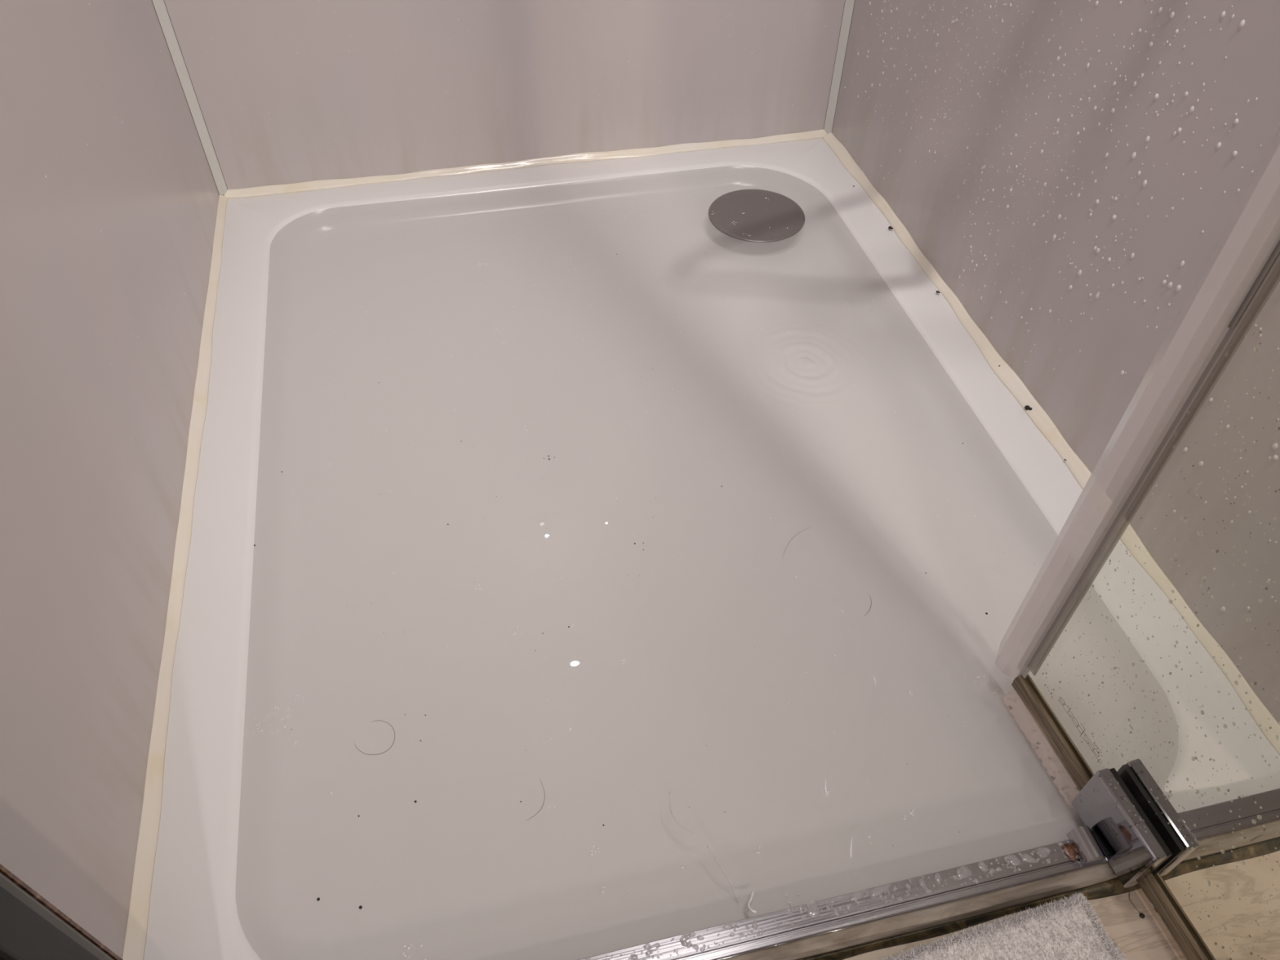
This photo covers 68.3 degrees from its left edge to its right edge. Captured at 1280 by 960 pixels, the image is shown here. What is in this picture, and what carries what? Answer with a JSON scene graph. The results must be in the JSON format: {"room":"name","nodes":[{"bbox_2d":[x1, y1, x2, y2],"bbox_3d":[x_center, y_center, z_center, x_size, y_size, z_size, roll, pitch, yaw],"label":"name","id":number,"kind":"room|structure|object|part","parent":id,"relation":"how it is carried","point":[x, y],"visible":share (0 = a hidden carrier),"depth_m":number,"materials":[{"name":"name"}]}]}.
{"room":"bathroom","nodes":[
{"label":"bathroom","id":0,"kind":"room"},
{"bbox_2d":[0,0,219,959],"bbox_3d":[-0.315,-0.060,-0.293,0.050,2.160,3.000,-9,48,-10],"label":"wall","id":1,"kind":"structure","parent":0,"point":[90,510],"depth_m":0.80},
{"bbox_2d":[0,863,123,959],"bbox_3d":[-0.314,-0.224,-0.048,0.085,1.920,0.046,-9,48,-10],"label":"shower door frame","id":2,"kind":"object","parent":1,"relation":"attached to","point":[32,927],"visible":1,"depth_m":0.45,"materials":[{"name":"metal"}]},
{"bbox_2d":[122,194,227,959],"bbox_3d":[-0.505,-0.013,1.065,0.014,0.011,1.200,-9,48,-10],"label":"trim","id":3,"kind":"structure","parent":1,"relation":"attached to","point":[135,937],"depth_m":0.91,"materials":[{"name":"plastic"}]},
{"bbox_2d":[164,0,844,189],"bbox_3d":[-0.150,-1.240,0.795,1.100,2.160,0.050,-9,48,-10],"label":"wall","id":4,"kind":"structure","parent":0,"point":[294,147],"depth_m":1.43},
{"bbox_2d":[151,0,227,195],"bbox_3d":[-0.624,-1.156,0.676,0.012,2.114,0.012,-9,48,-10],"label":"trim","id":5,"kind":"structure","parent":4,"relation":"attached to","point":[159,6],"depth_m":1.34,"materials":[{"name":"plastic"}]},
{"bbox_2d":[223,128,827,198],"bbox_3d":[-0.160,-0.517,1.536,1.000,0.012,0.013,-9,48,-10],"label":"trim","id":6,"kind":"structure","parent":4,"relation":"attached to","point":[321,184],"depth_m":1.53,"materials":[{"name":"plastic"}]},
{"bbox_2d":[823,0,855,133],"bbox_3d":[0.339,-1.311,0.840,0.012,2.114,0.012,-9,48,-10],"label":"trim","id":7,"kind":"structure","parent":4,"relation":"attached to","point":[848,8],"depth_m":1.53,"materials":[{"name":"plastic"}]},
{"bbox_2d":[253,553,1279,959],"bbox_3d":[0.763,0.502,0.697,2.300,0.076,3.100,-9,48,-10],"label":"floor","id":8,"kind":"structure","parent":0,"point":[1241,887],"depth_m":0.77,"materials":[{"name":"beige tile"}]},
{"bbox_2d":[143,137,1279,959],"bbox_3d":[-0.022,-0.061,1.154,1.000,0.040,1.234,-9,48,-10],"label":"shower tray","id":9,"kind":"object","parent":8,"relation":"on","point":[892,387],"visible":0.91,"depth_m":1.00,"materials":[{"name":"white plastic"}]},
{"bbox_2d":[747,890,756,913],"bbox_3d":[0.089,0.337,0.755,0.007,0.012,0.021,3,47,1],"label":"thread","id":10,"kind":"object","parent":9,"relation":"on","point":[753,891],"visible":1,"depth_m":0.75},
{"bbox_2d":[708,189,804,243],"bbox_3d":[0.180,-0.399,1.466,0.149,0.034,0.149,-9,48,-10],"label":"drain cover","id":11,"kind":"object","parent":9,"relation":"on","point":[778,213],"visible":1,"depth_m":1.45,"materials":[{"name":"metal"}]},
{"bbox_2d":[577,788,1279,959],"bbox_3d":[0.115,0.352,0.743,1.000,0.010,0.024,-9,48,-10],"label":"rail","id":12,"kind":"object","parent":9,"relation":"on","point":[713,943],"visible":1,"depth_m":0.76,"materials":[{"name":"grey metal"}]},
{"bbox_2d":[643,844,1059,956],"bbox_3d":[0.113,0.347,0.739,0.497,0.003,0.023,-9,48,-10],"label":"water droplets","id":13,"kind":"object","parent":12,"relation":"on","point":[1059,844],"visible":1,"depth_m":0.75},
{"bbox_2d":[1061,843,1076,861],"bbox_3d":[0.357,0.307,0.781,0.011,0.002,0.015,-9,48,-10],"label":"residue","id":14,"kind":"object","parent":12,"relation":"on","point":[1068,850],"visible":1,"depth_m":0.78,"materials":[{"name":"brown"}]},
{"bbox_2d":[1066,825,1106,865],"bbox_3d":[0.378,0.300,0.781,0.035,0.014,0.026,-9,48,-10],"label":"block","id":15,"kind":"object","parent":12,"relation":"attached to","point":[1088,849],"visible":0.81,"depth_m":0.78,"materials":[{"name":"silver metal"}]},
{"bbox_3d":[0.387,0.302,0.786,0.016,0.002,0.022,-9,48,-10],"label":"pivot plate","id":16,"kind":"part","parent":15,"relation":"part of","materials":[{"name":"silver metal"}]},
{"bbox_2d":[853,185,1066,460],"bbox_3d":[0.422,-0.246,1.301,0.012,0.006,0.624,-10,48,-10],"label":"mold spots","id":17,"kind":"object","parent":9,"relation":"on","point":[1027,407],"visible":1,"depth_m":1.16,"materials":[{"name":"black"}]},
{"bbox_2d":[723,820,1279,959],"bbox_3d":[0.118,0.374,0.741,1.000,0.025,0.012,-9,48,-10],"label":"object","id":18,"kind":"structure","parent":9,"relation":"attached to","point":[1001,900],"depth_m":0.76,"materials":[{"name":"silver metal"}]},
{"bbox_2d":[995,144,1279,959],"bbox_3d":[0.478,-0.208,-0.038,0.044,1.929,0.765,-13,49,-13],"label":"shower door","id":19,"kind":"structure","parent":9,"relation":"attached to","point":[1139,843],"depth_m":0.74,"materials":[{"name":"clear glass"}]},
{"bbox_2d":[1043,515,1278,954],"bbox_3d":[0.420,0.164,0.599,0.001,0.422,0.360,-12,49,-12],"label":"water droplets","id":20,"kind":"object","parent":19,"relation":"attached to","point":[1166,515],"visible":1,"depth_m":0.73},
{"bbox_2d":[1079,307,1279,959],"bbox_3d":[0.432,0.155,0.535,0.001,0.526,0.436,-12,49,-12],"label":"water droplets","id":21,"kind":"object","parent":19,"relation":"attached to","point":[1255,348],"visible":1,"depth_m":0.67},
{"bbox_3d":[-0.017,-0.061,1.132,0.851,0.002,1.141,-9,48,-10],"label":"water","id":22,"kind":"object","parent":9,"relation":"in","visible":0},
{"bbox_2d":[355,720,395,755],"bbox_3d":[-0.238,0.235,0.855,0.032,0.001,0.034,23,51,19],"label":"hair","id":23,"kind":"object","parent":22,"relation":"on","point":[373,721],"visible":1,"depth_m":0.85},
{"bbox_2d":[253,185,1015,959],"bbox_3d":[-0.026,-0.049,1.118,0.842,0.005,1.116,-9,48,-10],"label":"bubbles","id":24,"kind":"object","parent":22,"relation":"on","point":[827,793],"visible":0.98,"depth_m":0.86,"materials":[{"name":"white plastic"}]},
{"bbox_2d":[669,791,694,834],"bbox_3d":[0.032,0.288,0.813,0.009,0.002,0.042,-22,51,-20],"label":"thread","id":25,"kind":"object","parent":22,"relation":"in","point":[670,807],"visible":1,"depth_m":0.81},
{"bbox_2d":[253,240,1128,909],"bbox_3d":[-0.037,-0.053,1.124,0.838,0.002,1.068,-9,48,-10],"label":"dirt specks","id":26,"kind":"object","parent":22,"relation":"on","point":[986,613],"visible":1,"depth_m":0.94,"materials":[{"name":"black"}]},
{"bbox_2d":[706,845,738,902],"bbox_3d":[0.069,0.325,0.780,0.004,0.002,0.051,-20,51,-18],"label":"thread","id":27,"kind":"object","parent":22,"relation":"in","point":[713,855],"visible":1,"depth_m":0.78},
{"bbox_2d":[880,891,1128,959],"bbox_3d":[0.149,0.524,0.591,0.575,0.034,0.411,-9,48,-10],"label":"bath mat","id":28,"kind":"object","parent":8,"relation":"on","point":[1069,929],"visible":1,"depth_m":0.73,"materials":[{"name":"white fabric"}]},
{"bbox_2d":[1139,912,1145,918],"bbox_3d":[0.410,0.356,0.771,0.004,0.003,0.004,8,48,6],"label":"crumb","id":29,"kind":"object","parent":8,"relation":"on","point":[1141,915],"visible":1,"depth_m":0.77,"materials":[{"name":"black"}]},
{"bbox_2d":[831,0,1279,724],"bbox_3d":[0.528,-0.793,0.399,0.050,2.160,1.420,-9,48,-10],"label":"wall","id":30,"kind":"structure","parent":0,"point":[1086,397],"depth_m":0.98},
{"bbox_2d":[799,837,1279,959],"bbox_3d":[0.121,0.382,0.735,1.000,0.012,0.011,-9,48,-10],"label":"trim","id":31,"kind":"structure","parent":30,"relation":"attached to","point":[1114,886],"depth_m":0.78,"materials":[{"name":"plastic"}]},
{"bbox_2d":[822,132,1279,755],"bbox_3d":[0.457,-0.158,1.218,0.017,0.013,1.228,-9,48,-10],"label":"trim","id":32,"kind":"structure","parent":30,"relation":"attached to","point":[1082,475],"depth_m":1.10,"materials":[{"name":"plastic"}]},
{"bbox_2d":[844,0,1279,612],"bbox_3d":[0.471,-0.452,0.898,0.002,0.822,1.172,-9,48,-10],"label":"water droplets","id":33,"kind":"object","parent":30,"relation":"attached to","point":[1274,446],"visible":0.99,"depth_m":0.97}
]}

